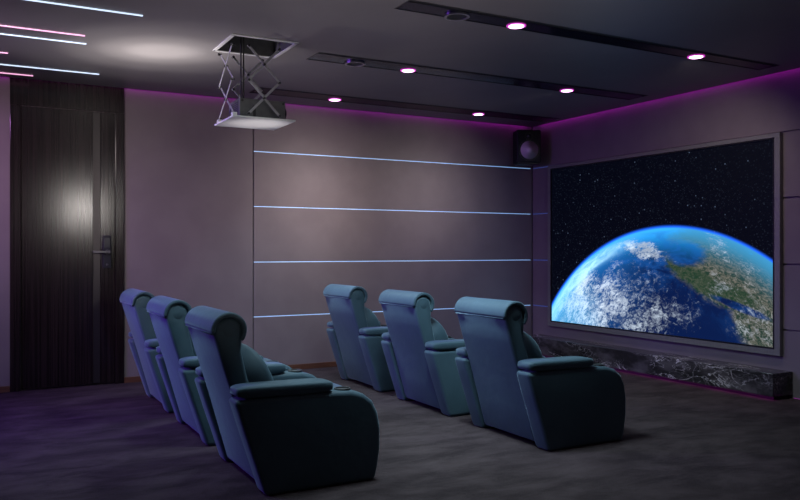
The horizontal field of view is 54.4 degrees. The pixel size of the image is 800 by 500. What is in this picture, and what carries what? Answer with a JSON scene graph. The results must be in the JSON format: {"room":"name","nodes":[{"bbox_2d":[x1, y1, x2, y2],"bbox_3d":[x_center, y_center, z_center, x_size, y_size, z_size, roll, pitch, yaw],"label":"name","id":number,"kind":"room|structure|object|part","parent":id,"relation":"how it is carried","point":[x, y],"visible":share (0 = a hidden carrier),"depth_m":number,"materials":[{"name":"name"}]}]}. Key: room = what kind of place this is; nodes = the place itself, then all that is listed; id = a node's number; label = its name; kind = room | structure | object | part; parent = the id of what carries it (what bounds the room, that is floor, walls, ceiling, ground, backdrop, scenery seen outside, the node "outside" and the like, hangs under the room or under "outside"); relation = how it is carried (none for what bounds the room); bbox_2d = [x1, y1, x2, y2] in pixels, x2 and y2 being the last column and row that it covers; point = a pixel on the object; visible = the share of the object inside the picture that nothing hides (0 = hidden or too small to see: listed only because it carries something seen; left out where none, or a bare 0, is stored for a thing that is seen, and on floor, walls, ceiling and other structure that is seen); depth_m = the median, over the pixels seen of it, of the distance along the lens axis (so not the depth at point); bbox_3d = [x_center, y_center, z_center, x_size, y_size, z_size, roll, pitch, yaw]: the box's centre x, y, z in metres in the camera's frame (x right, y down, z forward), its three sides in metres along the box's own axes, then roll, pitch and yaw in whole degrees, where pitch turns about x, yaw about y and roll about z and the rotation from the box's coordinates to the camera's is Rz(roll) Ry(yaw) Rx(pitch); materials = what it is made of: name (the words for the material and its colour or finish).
{"room":"home theater","nodes":[
{"label":"home theater","id":0,"kind":"room"},
{"bbox_2d":[0,76,532,390],"bbox_3d":[-2.005,-0.240,7.690,8.455,2.980,0.100,0,0,-29],"label":"wall","id":1,"kind":"structure","parent":0,"point":[195,234],"depth_m":8.19,"materials":[{"name":"paint"}]},
{"bbox_2d":[10,77,123,391],"bbox_3d":[-3.005,-0.175,7.063,0.958,2.850,0.122,0,0,-29],"label":"door","id":2,"kind":"structure","parent":1,"relation":"in","point":[67,166],"depth_m":7.06,"materials":[{"name":"brown wood"}]},
{"bbox_3d":[-2.750,0.018,7.165,0.155,0.044,0.057,0,0,-29],"label":"handle","id":3,"kind":"part","parent":2,"relation":"part of","materials":[{"name":"silver metal"}]},
{"bbox_2d":[0,361,336,392],"bbox_3d":[-1.978,1.222,7.641,8.255,0.055,0.012,0,0,-29],"label":"baseboard","id":4,"kind":"structure","parent":1,"relation":"attached to","point":[3,389],"depth_m":8.13,"materials":[{"name":"brown wood"}]},
{"bbox_2d":[254,206,520,213],"bbox_3d":[0.061,-0.444,8.772,3.532,0.008,0.010,0,0,-29],"label":"wall light line","id":5,"kind":"object","parent":1,"relation":"attached to","point":[254,206],"visible":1,"depth_m":8.67,"materials":[{"name":"blue"}]},
{"bbox_2d":[279,260,499,261],"bbox_3d":[0.061,0.123,8.772,3.532,0.008,0.010,0,0,-29],"label":"wall light line","id":6,"kind":"object","parent":1,"relation":"attached to","point":[414,260],"visible":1,"depth_m":8.55,"materials":[{"name":"blue"}]},
{"bbox_2d":[254,151,529,168],"bbox_3d":[0.061,-1.006,8.772,3.532,0.008,0.010,0,0,-29],"label":"wall light line","id":7,"kind":"object","parent":1,"relation":"attached to","point":[254,151],"visible":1,"depth_m":8.64,"materials":[{"name":"blue"}]},
{"bbox_2d":[254,305,529,316],"bbox_3d":[0.061,0.682,8.772,3.532,0.008,0.010,0,0,-29],"label":"wall light line","id":8,"kind":"object","parent":1,"relation":"attached to","point":[525,305],"visible":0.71,"depth_m":8.21,"materials":[{"name":"blue"}]},
{"bbox_2d":[513,130,540,165],"bbox_3d":[1.514,-1.220,9.283,0.290,0.400,0.277,0,0,-7],"label":"wall speaker","id":9,"kind":"object","parent":1,"relation":"attached to","point":[526,143],"visible":1,"depth_m":9.18,"materials":[{"name":"black plastic"}]},
{"bbox_2d":[0,0,799,126],"bbox_3d":[0.420,-1.555,3.195,8.200,0.090,10.005,0,0,-29],"label":"ceiling","id":10,"kind":"structure","parent":0,"point":[169,48],"depth_m":5.74,"materials":[{"name":"paint"}]},
{"bbox_2d":[0,72,32,75],"bbox_3d":[-4.072,-1.509,6.245,2.041,0.010,0.013,0,0,-29],"label":"light bar","id":11,"kind":"object","parent":10,"relation":"attached to","point":[0,72],"visible":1,"depth_m":6.67,"materials":[{"name":"pink"}]},
{"bbox_2d":[0,25,84,36],"bbox_3d":[-3.218,-1.509,4.929,2.279,0.010,0.013,0,0,-29],"label":"light bar","id":12,"kind":"object","parent":10,"relation":"attached to","point":[0,25],"visible":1,"depth_m":5.34,"materials":[{"name":"pink"}]},
{"bbox_2d":[0,33,85,44],"bbox_3d":[-3.311,-1.509,5.136,2.314,0.010,0.013,0,0,-29],"label":"light bar","id":13,"kind":"object","parent":10,"relation":"attached to","point":[0,33],"visible":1,"depth_m":5.55,"materials":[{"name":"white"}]},
{"bbox_2d":[0,64,98,74],"bbox_3d":[-3.695,-1.509,6.067,2.533,0.010,0.013,0,0,-29],"label":"light bar","id":14,"kind":"object","parent":10,"relation":"attached to","point":[0,64],"visible":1,"depth_m":6.48,"materials":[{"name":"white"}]},
{"bbox_2d":[27,0,142,16],"bbox_3d":[-2.773,-1.509,4.394,2.547,0.010,0.013,0,0,-29],"label":"light bar","id":15,"kind":"object","parent":10,"relation":"attached to","point":[27,0],"visible":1,"depth_m":4.83,"materials":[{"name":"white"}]},
{"bbox_2d":[212,33,298,129],"bbox_3d":[-1.076,-1.330,5.765,0.497,0.790,0.522,0,0,-29],"label":"lift","id":16,"kind":"object","parent":10,"relation":"hanging from","point":[269,48],"visible":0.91,"depth_m":5.75,"materials":[{"name":"white paint"}]},
{"bbox_3d":[-1.272,-1.095,5.663,0.006,0.263,0.353,0,0,-29],"label":"scissor arm","id":17,"kind":"part","parent":16,"relation":"part of","materials":[{"name":"metal"}]},
{"bbox_3d":[-1.272,-1.337,5.663,0.006,0.268,0.353,0,0,-29],"label":"scissor arm","id":18,"kind":"part","parent":16,"relation":"part of","materials":[{"name":"metal"}]},
{"bbox_3d":[-1.262,-1.095,5.669,0.006,0.263,0.353,0,0,-29],"label":"scissor arm","id":19,"kind":"part","parent":16,"relation":"part of","materials":[{"name":"metal"}]},
{"bbox_3d":[-1.262,-1.337,5.669,0.006,0.268,0.353,0,0,-29],"label":"scissor arm","id":20,"kind":"part","parent":16,"relation":"part of","materials":[{"name":"metal"}]},
{"bbox_3d":[-1.166,-1.337,5.951,0.253,0.268,0.006,0,0,-29],"label":"scissor arm","id":21,"kind":"part","parent":16,"relation":"part of","materials":[{"name":"metal"}]},
{"bbox_3d":[-1.160,-1.337,5.940,0.253,0.268,0.006,0,0,-29],"label":"scissor arm","id":22,"kind":"part","parent":16,"relation":"part of","materials":[{"name":"metal"}]},
{"bbox_3d":[-1.080,-0.942,5.766,0.470,0.013,0.475,0,0,-29],"label":"plate","id":23,"kind":"part","parent":16,"relation":"part of","materials":[{"name":"white paint"}]},
{"bbox_3d":[-1.076,-1.506,5.765,0.497,0.008,0.522,0,0,-29],"label":"opening trim","id":24,"kind":"part","parent":16,"relation":"part of","materials":[{"name":"white paint"}]},
{"bbox_2d":[229,98,285,118],"bbox_3d":[-1.049,-1.023,5.808,0.392,0.150,0.280,0,0,-29],"label":"projector","id":25,"kind":"object","parent":16,"relation":"on","point":[242,106],"visible":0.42,"depth_m":5.68,"materials":[{"name":"black plastic"}]},
{"bbox_2d":[230,102,237,115],"bbox_3d":[-1.220,-1.028,5.715,0.002,0.091,0.200,0,0,-29],"label":"vent","id":26,"kind":"object","parent":25,"relation":"attached to","point":[234,105],"depth_m":5.70,"materials":[{"name":"grey metal"}]},
{"bbox_3d":[-0.984,-1.095,5.617,0.253,0.263,0.006,0,0,-29],"label":"scissor arm","id":27,"kind":"part","parent":16,"relation":"part of","materials":[{"name":"metal"}]},
{"bbox_3d":[-0.978,-1.095,5.607,0.253,0.263,0.006,0,0,-29],"label":"scissor arm","id":28,"kind":"part","parent":16,"relation":"part of","materials":[{"name":"metal"}]},
{"bbox_3d":[-0.984,-1.337,5.617,0.253,0.268,0.006,0,0,-29],"label":"scissor arm","id":29,"kind":"part","parent":16,"relation":"part of","materials":[{"name":"metal"}]},
{"bbox_3d":[-0.978,-1.337,5.607,0.253,0.268,0.006,0,0,-29],"label":"scissor arm","id":30,"kind":"part","parent":16,"relation":"part of","materials":[{"name":"metal"}]},
{"bbox_2d":[248,87,560,121],"bbox_3d":[0.196,-1.524,8.192,3.600,0.032,0.290,0,0,-29],"label":"channel","id":31,"kind":"object","parent":10,"relation":"attached to","point":[278,92],"visible":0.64,"depth_m":8.08,"materials":[{"name":"black metal"}]},
{"bbox_2d":[328,98,340,100],"bbox_3d":[-0.654,-1.507,7.807,0.132,0.008,0.132,0,0,-29],"label":"recessed light","id":32,"kind":"object","parent":31,"relation":"attached to","point":[331,99],"visible":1,"depth_m":7.78,"materials":[{"name":"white glass"}]},
{"bbox_2d":[306,52,648,99],"bbox_3d":[0.842,-1.524,6.875,3.470,0.032,0.260,0,0,-29],"label":"channel","id":33,"kind":"object","parent":10,"relation":"attached to","point":[320,56],"visible":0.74,"depth_m":6.77,"materials":[{"name":"black metal"}]},
{"bbox_2d":[345,61,364,66],"bbox_3d":[-0.365,-1.504,6.282,0.164,0.012,0.164,0,0,-29],"label":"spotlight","id":34,"kind":"object","parent":33,"relation":"attached to","point":[347,63],"visible":1,"depth_m":6.27,"materials":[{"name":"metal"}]},
{"bbox_2d":[347,63,362,65],"bbox_3d":[-0.365,-1.506,6.282,0.134,0.006,0.134,0,0,-29],"label":"grille","id":35,"kind":"object","parent":34,"relation":"attached to","point":[348,64],"depth_m":6.30,"materials":[{"name":"black metal"}]},
{"bbox_2d":[400,68,415,72],"bbox_3d":[0.068,-1.507,6.533,0.132,0.008,0.132,0,0,-29],"label":"recessed light","id":36,"kind":"object","parent":33,"relation":"attached to","point":[406,70],"visible":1,"depth_m":6.51,"materials":[{"name":"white glass"}]},
{"bbox_2d":[560,89,573,91],"bbox_3d":[1.579,-1.507,7.358,0.132,0.008,0.132,0,0,-29],"label":"recessed light","id":37,"kind":"object","parent":33,"relation":"attached to","point":[562,90],"visible":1,"depth_m":7.33,"materials":[{"name":"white glass"}]},
{"bbox_2d":[394,0,778,69],"bbox_3d":[1.534,-1.524,5.607,3.470,0.032,0.200,0,0,-29],"label":"channel","id":38,"kind":"object","parent":10,"relation":"attached to","point":[410,5],"visible":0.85,"depth_m":5.48,"materials":[{"name":"black metal"}]},
{"bbox_2d":[444,11,469,20],"bbox_3d":[0.365,-1.504,5.006,0.164,0.012,0.164,0,0,-29],"label":"recessed light","id":39,"kind":"object","parent":38,"relation":"attached to","point":[457,15],"visible":1,"depth_m":4.99,"materials":[{"name":"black metal"}]},
{"bbox_2d":[447,14,466,18],"bbox_3d":[0.365,-1.506,5.006,0.134,0.006,0.134,0,0,-29],"label":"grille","id":40,"kind":"object","parent":39,"relation":"attached to","point":[449,16],"depth_m":5.01,"materials":[{"name":"black metal"}]},
{"bbox_2d":[506,23,525,28],"bbox_3d":[0.782,-1.507,5.234,0.132,0.008,0.132,0,0,-29],"label":"recessed light","id":41,"kind":"object","parent":38,"relation":"attached to","point":[512,25],"visible":1,"depth_m":5.22,"materials":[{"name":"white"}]},
{"bbox_2d":[687,54,704,58],"bbox_3d":[2.310,-1.507,6.069,0.132,0.008,0.132,0,0,-29],"label":"recessed light","id":42,"kind":"object","parent":38,"relation":"attached to","point":[697,56],"visible":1,"depth_m":6.05,"materials":[{"name":"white glass"}]},
{"bbox_2d":[0,357,799,499],"bbox_3d":[0.430,1.300,3.232,8.455,0.100,10.260,0,0,-29],"label":"floor","id":43,"kind":"structure","parent":0,"point":[679,441],"depth_m":4.78,"materials":[{"name":"carpet"}]},
{"bbox_2d":[120,288,173,412],"bbox_3d":[-1.793,0.784,6.404,0.898,0.929,0.860,0,0,-29],"label":"recliner","id":44,"kind":"object","parent":43,"relation":"on","point":[143,342],"visible":0.43,"depth_m":6.01,"materials":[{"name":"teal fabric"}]},
{"bbox_2d":[120,288,154,304],"bbox_3d":[-2.104,0.394,6.235,0.190,0.149,0.578,0,0,-29],"label":"headrest cover","id":45,"kind":"object","parent":44,"relation":"attached to","point":[131,296],"depth_m":6.01,"materials":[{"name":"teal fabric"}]},
{"bbox_3d":[-1.925,0.999,6.737,0.812,0.501,0.140,0,0,-29],"label":"armrest","id":46,"kind":"part","parent":44,"relation":"part of","materials":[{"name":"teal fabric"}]},
{"bbox_3d":[-1.585,0.999,6.114,0.812,0.501,0.140,0,0,-29],"label":"armrest","id":47,"kind":"part","parent":44,"relation":"part of","materials":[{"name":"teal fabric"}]},
{"bbox_2d":[146,295,291,445],"bbox_3d":[-1.244,0.784,5.400,0.898,0.929,0.860,0,0,-29],"label":"recliner","id":48,"kind":"object","parent":43,"relation":"on","point":[177,360],"visible":0.46,"depth_m":5.01,"materials":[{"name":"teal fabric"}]},
{"bbox_2d":[146,295,191,316],"bbox_3d":[-1.555,0.394,5.230,0.190,0.149,0.578,0,0,-29],"label":"headrest cover","id":49,"kind":"object","parent":48,"relation":"attached to","point":[158,306],"depth_m":5.01,"materials":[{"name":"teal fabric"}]},
{"bbox_3d":[-1.376,0.999,5.732,0.812,0.501,0.140,0,0,-29],"label":"armrest","id":50,"kind":"part","parent":48,"relation":"part of","materials":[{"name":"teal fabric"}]},
{"bbox_2d":[189,332,196,355],"bbox_3d":[-1.407,0.695,5.311,0.249,0.378,0.524,0,0,-29],"label":"cushion","id":51,"kind":"object","parent":48,"relation":"on","point":[192,352],"depth_m":5.03,"materials":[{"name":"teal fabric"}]},
{"bbox_3d":[-1.036,0.999,5.109,0.812,0.501,0.140,0,0,-29],"label":"armrest","id":52,"kind":"part","parent":48,"relation":"part of","materials":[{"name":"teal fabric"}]},
{"bbox_2d":[185,306,379,494],"bbox_3d":[-0.700,0.784,4.404,0.898,0.929,0.860,0,0,-29],"label":"recliner","id":53,"kind":"object","parent":43,"relation":"on","point":[291,430],"visible":1,"depth_m":4.07,"materials":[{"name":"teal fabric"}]},
{"bbox_2d":[185,306,246,340],"bbox_3d":[-1.011,0.394,4.234,0.190,0.149,0.578,0,0,-29],"label":"headrest cover","id":54,"kind":"object","parent":53,"relation":"attached to","point":[204,323],"depth_m":4.02,"materials":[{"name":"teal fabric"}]},
{"bbox_3d":[-0.832,0.999,4.736,0.812,0.501,0.140,0,0,-29],"label":"armrest","id":55,"kind":"part","parent":53,"relation":"part of","materials":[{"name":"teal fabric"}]},
{"bbox_2d":[241,343,273,381],"bbox_3d":[-0.862,0.695,4.315,0.249,0.378,0.524,0,0,-29],"label":"cushion","id":56,"kind":"object","parent":53,"relation":"on","point":[253,368],"depth_m":4.10,"materials":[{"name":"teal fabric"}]},
{"bbox_3d":[-0.492,0.999,4.113,0.812,0.501,0.140,0,0,-29],"label":"armrest","id":57,"kind":"part","parent":53,"relation":"part of","materials":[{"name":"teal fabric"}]},
{"bbox_2d":[323,284,394,391],"bbox_3d":[-0.194,0.784,7.278,0.898,0.929,0.860,0,0,-29],"label":"recliner","id":58,"kind":"object","parent":43,"relation":"on","point":[355,334],"visible":0.66,"depth_m":6.96,"materials":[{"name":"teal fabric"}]},
{"bbox_2d":[323,284,367,302],"bbox_3d":[-0.505,0.394,7.108,0.190,0.149,0.578,0,0,-29],"label":"headrest cover","id":59,"kind":"object","parent":58,"relation":"attached to","point":[333,293],"depth_m":6.93,"materials":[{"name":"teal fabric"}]},
{"bbox_3d":[-0.327,0.999,7.610,0.812,0.501,0.140,0,0,-29],"label":"armrest","id":60,"kind":"part","parent":58,"relation":"part of","materials":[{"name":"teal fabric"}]},
{"bbox_2d":[364,307,380,326],"bbox_3d":[-0.357,0.695,7.189,0.249,0.378,0.524,0,0,-29],"label":"cushion","id":61,"kind":"object","parent":58,"relation":"on","point":[370,319],"depth_m":6.97,"materials":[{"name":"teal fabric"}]},
{"bbox_3d":[0.014,0.999,6.987,0.812,0.501,0.140,0,0,-29],"label":"armrest","id":62,"kind":"part","parent":58,"relation":"part of","materials":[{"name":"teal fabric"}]},
{"bbox_2d":[379,289,469,415],"bbox_3d":[0.355,0.784,6.273,0.898,0.929,0.860,0,0,-29],"label":"recliner","id":63,"kind":"object","parent":43,"relation":"on","point":[420,355],"visible":0.71,"depth_m":5.96,"materials":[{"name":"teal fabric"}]},
{"bbox_2d":[379,289,433,311],"bbox_3d":[0.044,0.394,6.103,0.190,0.149,0.578,0,0,-29],"label":"headrest cover","id":64,"kind":"object","parent":63,"relation":"attached to","point":[391,300],"depth_m":5.95,"materials":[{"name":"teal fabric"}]},
{"bbox_3d":[0.223,0.999,6.605,0.812,0.501,0.140,0,0,-29],"label":"armrest","id":65,"kind":"part","parent":63,"relation":"part of","materials":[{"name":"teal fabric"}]},
{"bbox_2d":[431,317,448,339],"bbox_3d":[0.192,0.695,6.184,0.249,0.378,0.524,0,0,-29],"label":"cushion","id":66,"kind":"object","parent":63,"relation":"on","point":[438,332],"depth_m":5.96,"materials":[{"name":"teal fabric"}]},
{"bbox_3d":[0.563,0.999,5.982,0.812,0.501,0.140,0,0,-29],"label":"armrest","id":67,"kind":"part","parent":63,"relation":"part of","materials":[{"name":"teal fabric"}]},
{"bbox_2d":[454,296,625,450],"bbox_3d":[0.899,0.784,5.277,0.898,0.929,0.860,0,0,-29],"label":"recliner","id":68,"kind":"object","parent":43,"relation":"on","point":[556,403],"visible":1,"depth_m":4.97,"materials":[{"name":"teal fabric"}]},
{"bbox_2d":[454,296,527,323],"bbox_3d":[0.588,0.394,5.107,0.190,0.149,0.578,0,0,-29],"label":"headrest cover","id":69,"kind":"object","parent":68,"relation":"attached to","point":[469,310],"depth_m":4.98,"materials":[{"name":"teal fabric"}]},
{"bbox_3d":[0.767,0.999,5.609,0.812,0.501,0.140,0,0,-29],"label":"armrest","id":70,"kind":"part","parent":68,"relation":"part of","materials":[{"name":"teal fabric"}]},
{"bbox_2d":[523,331,542,358],"bbox_3d":[0.737,0.695,5.188,0.249,0.378,0.524,0,0,-29],"label":"cushion","id":71,"kind":"object","parent":68,"relation":"on","point":[531,350],"depth_m":4.96,"materials":[{"name":"teal fabric"}]},
{"bbox_3d":[1.107,0.999,4.986,0.812,0.501,0.140,0,0,-29],"label":"armrest","id":72,"kind":"part","parent":68,"relation":"part of","materials":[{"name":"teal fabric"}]},
{"bbox_2d":[530,334,791,399],"bbox_3d":[2.396,1.138,7.969,0.257,0.224,3.350,0,0,-29],"label":"marble ledge","id":73,"kind":"object","parent":43,"relation":"on","point":[768,383],"visible":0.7,"depth_m":7.32,"materials":[{"name":"black stone"}]},
{"bbox_2d":[533,68,799,398],"bbox_3d":[4.097,-0.240,5.235,0.100,2.980,10.260,0,0,-29],"label":"wall","id":74,"kind":"structure","parent":0,"point":[767,104],"depth_m":7.51,"materials":[{"name":"paint"}]},
{"bbox_2d":[548,132,782,355],"bbox_3d":[2.517,-0.049,7.970,0.048,1.907,3.060,0,0,-29],"label":"screen","id":75,"kind":"object","parent":74,"relation":"attached to","point":[684,244],"visible":1,"depth_m":7.62,"materials":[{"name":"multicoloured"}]}
]}

